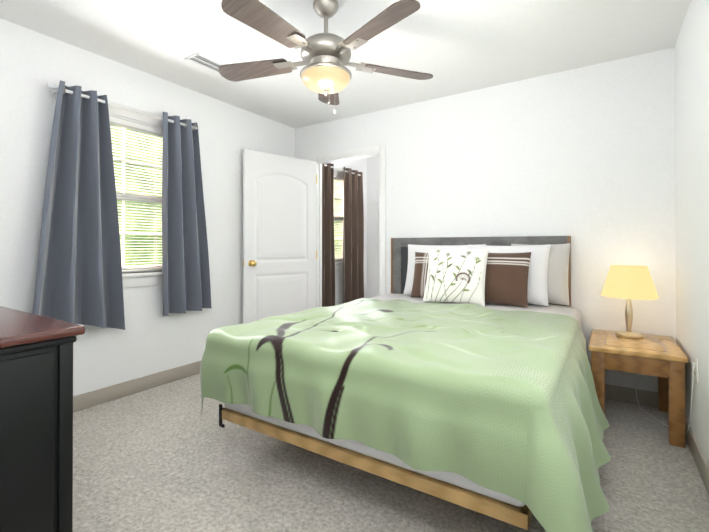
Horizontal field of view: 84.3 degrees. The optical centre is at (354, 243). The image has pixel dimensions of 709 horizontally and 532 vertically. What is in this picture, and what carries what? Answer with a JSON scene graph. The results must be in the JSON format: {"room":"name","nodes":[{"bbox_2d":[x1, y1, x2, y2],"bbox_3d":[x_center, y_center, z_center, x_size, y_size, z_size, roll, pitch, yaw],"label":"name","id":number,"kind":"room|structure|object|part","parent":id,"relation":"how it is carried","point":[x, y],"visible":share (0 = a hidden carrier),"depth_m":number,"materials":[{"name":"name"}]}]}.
{"room":"bedroom","nodes":[
{"label":"bedroom","id":0,"kind":"room"},
{"bbox_2d":[0,18,366,395],"bbox_3d":[-1.222,-0.096,3.703,0.100,2.440,5.230,0,0,33],"label":"wall","id":1,"kind":"structure","parent":0,"point":[150,339],"depth_m":2.90,"materials":[{"name":"paint"}]},
{"bbox_2d":[53,84,162,287],"bbox_3d":[-1.697,-0.347,2.922,0.140,1.345,0.980,0,0,33],"label":"window unit","id":2,"kind":"structure","parent":1,"relation":"in","point":[123,196],"depth_m":2.99,"materials":[{"name":"white plastic"}]},
{"bbox_2d":[46,84,198,130],"bbox_3d":[-1.631,-0.970,2.871,0.120,0.060,1.064,0,0,33],"label":"curtain rod","id":3,"kind":"object","parent":1,"relation":"attached to","point":[52,88],"visible":0.54,"depth_m":2.74,"materials":[{"name":"white metal"}]},
{"bbox_2d":[32,80,124,329],"bbox_3d":[-1.771,-0.210,2.528,0.154,1.615,0.520,0,0,33],"label":"curtain","id":4,"kind":"object","parent":3,"relation":"hanging from","point":[79,274],"visible":0.98,"depth_m":2.58,"materials":[{"name":"fabric"}]},
{"bbox_2d":[162,112,210,315],"bbox_3d":[-1.359,-0.231,3.186,0.137,1.565,0.432,0,0,33],"label":"curtain","id":5,"kind":"object","parent":3,"relation":"hanging from","point":[185,271],"visible":1,"depth_m":3.19,"materials":[{"name":"fabric"}]},
{"bbox_2d":[73,361,200,412],"bbox_3d":[-1.605,1.068,2.998,0.013,0.105,3.440,0,0,33],"label":"baseboard","id":6,"kind":"structure","parent":1,"relation":"attached to","point":[140,384],"depth_m":2.91,"materials":[{"name":"beige wood"}]},
{"bbox_2d":[334,166,343,269],"bbox_3d":[-0.303,-0.336,5.081,0.140,1.345,0.980,0,0,33],"label":"window unit","id":7,"kind":"structure","parent":1,"relation":"in","point":[337,218],"depth_m":5.24,"materials":[{"name":"white plastic"}]},
{"bbox_2d":[324,164,360,175],"bbox_3d":[-0.226,-0.958,5.047,0.120,0.060,1.100,0,0,33],"label":"curtain rod","id":8,"kind":"object","parent":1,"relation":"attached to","point":[342,170],"visible":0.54,"depth_m":5.07,"materials":[{"name":"white metal"}]},
{"bbox_2d":[322,163,334,306],"bbox_3d":[-0.365,-0.062,4.764,0.097,1.885,0.422,0,0,33],"label":"panel","id":9,"kind":"object","parent":8,"relation":"hanging from","point":[328,274],"visible":0.62,"depth_m":4.81,"materials":[{"name":"fabric"}]},
{"bbox_2d":[342,167,363,302],"bbox_3d":[-0.030,-0.059,5.283,0.099,1.885,0.490,0,0,33],"label":"panel","id":10,"kind":"object","parent":8,"relation":"hanging from","point":[353,252],"visible":0.9,"depth_m":5.32,"materials":[{"name":"fabric"}]},
{"bbox_2d":[0,0,690,128],"bbox_3d":[0.243,-1.371,2.752,4.000,0.100,5.650,0,0,33],"label":"ceiling","id":11,"kind":"structure","parent":0,"point":[453,47],"depth_m":2.54,"materials":[{"name":"paint"}]},
{"bbox_2d":[184,52,222,74],"bbox_3d":[-1.052,-1.315,2.886,0.150,0.009,0.350,0,0,33],"label":"ceiling vent","id":12,"kind":"object","parent":11,"relation":"in","point":[204,61],"visible":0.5,"depth_m":2.83,"materials":[{"name":"white metal"}]},
{"bbox_2d":[218,0,432,113],"bbox_3d":[-0.189,-1.009,2.116,1.274,0.631,1.225,0,0,33],"label":"fan","id":13,"kind":"object","parent":11,"relation":"hanging from","point":[325,74],"visible":1,"depth_m":2.04,"materials":[{"name":"brown wood"}]},
{"bbox_3d":[-0.158,-0.882,2.157,0.268,0.075,0.268,0,0,33],"label":"lamp shade","id":14,"kind":"part","parent":13,"relation":"part of","materials":[{"name":"white glass"}]},
{"bbox_2d":[367,156,378,297],"bbox_3d":[1.177,-0.087,5.207,2.500,2.440,0.100,0,0,33],"label":"wall","id":15,"kind":"structure","parent":0,"point":[372,230],"depth_m":5.72,"materials":[{"name":"paint"}]},
{"bbox_2d":[73,373,708,531],"bbox_3d":[0.243,1.169,2.738,4.000,0.100,5.650,0,0,33],"label":"floor","id":16,"kind":"structure","parent":0,"point":[163,458],"depth_m":1.83,"materials":[{"name":"carpet"}]},
{"bbox_2d":[0,306,84,531],"bbox_3d":[-1.574,0.691,1.365,1.224,0.840,0.646,0,0,33],"label":"dresser","id":17,"kind":"object","parent":16,"relation":"on","point":[36,423],"visible":1,"depth_m":1.21,"materials":[{"name":"black wood"}]},
{"bbox_2d":[200,236,610,531],"bbox_3d":[0.481,0.527,2.397,1.855,1.180,2.174,0,0,33],"label":"bed","id":18,"kind":"object","parent":16,"relation":"on","point":[453,363],"visible":1,"depth_m":1.63,"materials":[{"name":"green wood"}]},
{"bbox_2d":[411,252,428,296],"bbox_3d":[0.683,0.261,3.249,0.427,0.382,0.179,0,0,33],"label":"pillow","id":19,"kind":"object","parent":18,"relation":"on","point":[420,269],"depth_m":3.27,"materials":[{"name":"brown fabric"}]},
{"bbox_2d":[404,244,485,294],"bbox_3d":[0.756,0.227,3.354,0.700,0.450,0.200,0,0,33],"label":"pillow","id":20,"kind":"object","parent":18,"relation":"on","point":[414,250],"depth_m":3.44,"materials":[{"name":"white fabric"}]},
{"bbox_2d":[369,293,587,356],"bbox_3d":[0.827,0.625,3.049,1.690,0.349,0.560,0,0,33],"label":"sheet","id":21,"kind":"object","parent":18,"relation":"on","point":[567,312],"depth_m":2.82,"materials":[{"name":"green fabric"}]},
{"bbox_3d":[0.988,0.532,3.333,1.500,1.180,0.052,0,0,33],"label":"headboard","id":22,"kind":"part","parent":18,"relation":"part of","materials":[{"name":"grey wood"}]},
{"bbox_2d":[485,252,530,307],"bbox_3d":[1.077,0.255,2.923,0.436,0.390,0.183,0,0,33],"label":"pillow","id":23,"kind":"object","parent":18,"relation":"on","point":[507,275],"depth_m":2.85,"materials":[{"name":"brown fabric"}]},
{"bbox_2d":[469,244,550,305],"bbox_3d":[1.172,0.227,3.036,0.624,0.446,0.208,0,0,33],"label":"pillow","id":24,"kind":"object","parent":18,"relation":"on","point":[539,256],"depth_m":2.88,"materials":[{"name":"fabric"}]},
{"bbox_2d":[511,243,570,305],"bbox_3d":[1.402,0.223,2.977,0.423,0.454,0.165,0,0,33],"label":"pillow","id":25,"kind":"object","parent":18,"relation":"on","point":[555,258],"depth_m":2.88,"materials":[{"name":"white fabric"}]},
{"bbox_2d":[589,329,687,447],"bbox_3d":[1.772,0.867,2.490,0.464,0.502,0.592,0,0,33],"label":"nightstand","id":26,"kind":"object","parent":16,"relation":"on","point":[664,359],"visible":0.92,"depth_m":2.28,"materials":[{"name":"brown wood"}]},
{"bbox_2d":[601,265,693,434],"bbox_3d":[1.773,0.632,2.433,0.412,0.975,0.716,0,0,33],"label":"lamp","id":27,"kind":"object","parent":26,"relation":"on","point":[628,282],"visible":0.92,"depth_m":2.52,"materials":[{"name":"beige fabric"}]},
{"bbox_3d":[1.827,0.248,2.607,0.316,0.205,0.316,0,0,33],"label":"lamp shade","id":28,"kind":"part","parent":27,"relation":"part of","materials":[{"name":"yellow fabric"}]},
{"bbox_3d":[1.838,0.860,2.389,0.256,0.520,0.716,0,0,33],"label":"cord","id":29,"kind":"part","parent":27,"relation":"part of","materials":[{"name":"white plastic"}]},
{"bbox_2d":[295,47,675,391],"bbox_3d":[0.764,-0.096,3.581,3.570,2.440,0.100,0,0,33],"label":"wall","id":30,"kind":"structure","parent":0,"point":[583,158],"depth_m":3.00,"materials":[{"name":"paint"}]},
{"bbox_2d":[243,149,315,323],"bbox_3d":[-0.741,0.110,3.991,0.830,2.015,0.041,0,0,-41],"label":"door leaf","id":31,"kind":"structure","parent":30,"relation":"in","point":[279,220],"depth_m":3.94,"materials":[{"name":"white wood"}]},
{"bbox_2d":[243,175,316,266],"bbox_3d":[-0.737,0.118,3.994,0.842,1.730,0.179,0,0,-41],"label":"door hardware","id":32,"kind":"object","parent":31,"relation":"attached to","point":[251,263],"depth_m":3.73,"materials":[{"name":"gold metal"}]},
{"bbox_2d":[310,144,385,306],"bbox_3d":[-0.063,0.079,4.105,0.940,2.095,0.116,0,0,33],"label":"door frame","id":33,"kind":"structure","parent":30,"relation":"attached to","point":[361,153],"depth_m":4.00,"materials":[{"name":"white wood"}]},
{"bbox_2d":[605,384,657,407],"bbox_3d":[1.212,1.069,3.217,2.150,0.105,0.016,0,0,33],"label":"baseboard","id":34,"kind":"structure","parent":30,"relation":"attached to","point":[612,392],"depth_m":2.74,"materials":[{"name":"beige wood"}]},
{"bbox_2d":[675,0,708,465],"bbox_3d":[1.262,-0.110,1.153,0.100,2.440,3.640,0,0,33],"label":"wall","id":35,"kind":"structure","parent":0,"point":[692,170],"depth_m":2.06,"materials":[{"name":"paint"}]},
{"bbox_2d":[692,357,697,381],"bbox_3d":[1.748,0.645,2.013,0.020,0.114,0.070,0,0,33],"label":"electrical outlet plate","id":36,"kind":"object","parent":35,"relation":"attached to","point":[695,364],"visible":0.98,"depth_m":2.00,"materials":[{"name":"white plastic"}]},
{"bbox_2d":[685,416,708,494],"bbox_3d":[1.214,1.058,1.177,0.013,0.105,3.440,0,0,33],"label":"baseboard","id":37,"kind":"structure","parent":35,"relation":"attached to","point":[701,463],"depth_m":1.94,"materials":[{"name":"beige wood"}]},
{"label":"outside","id":38,"kind":"structure","parent":0,"visible":0},
{"bbox_2d":[110,125,341,265],"bbox_3d":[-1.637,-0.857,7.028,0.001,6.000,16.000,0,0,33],"label":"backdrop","id":39,"kind":"structure","parent":38,"point":[152,256],"depth_m":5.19,"materials":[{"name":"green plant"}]}
]}

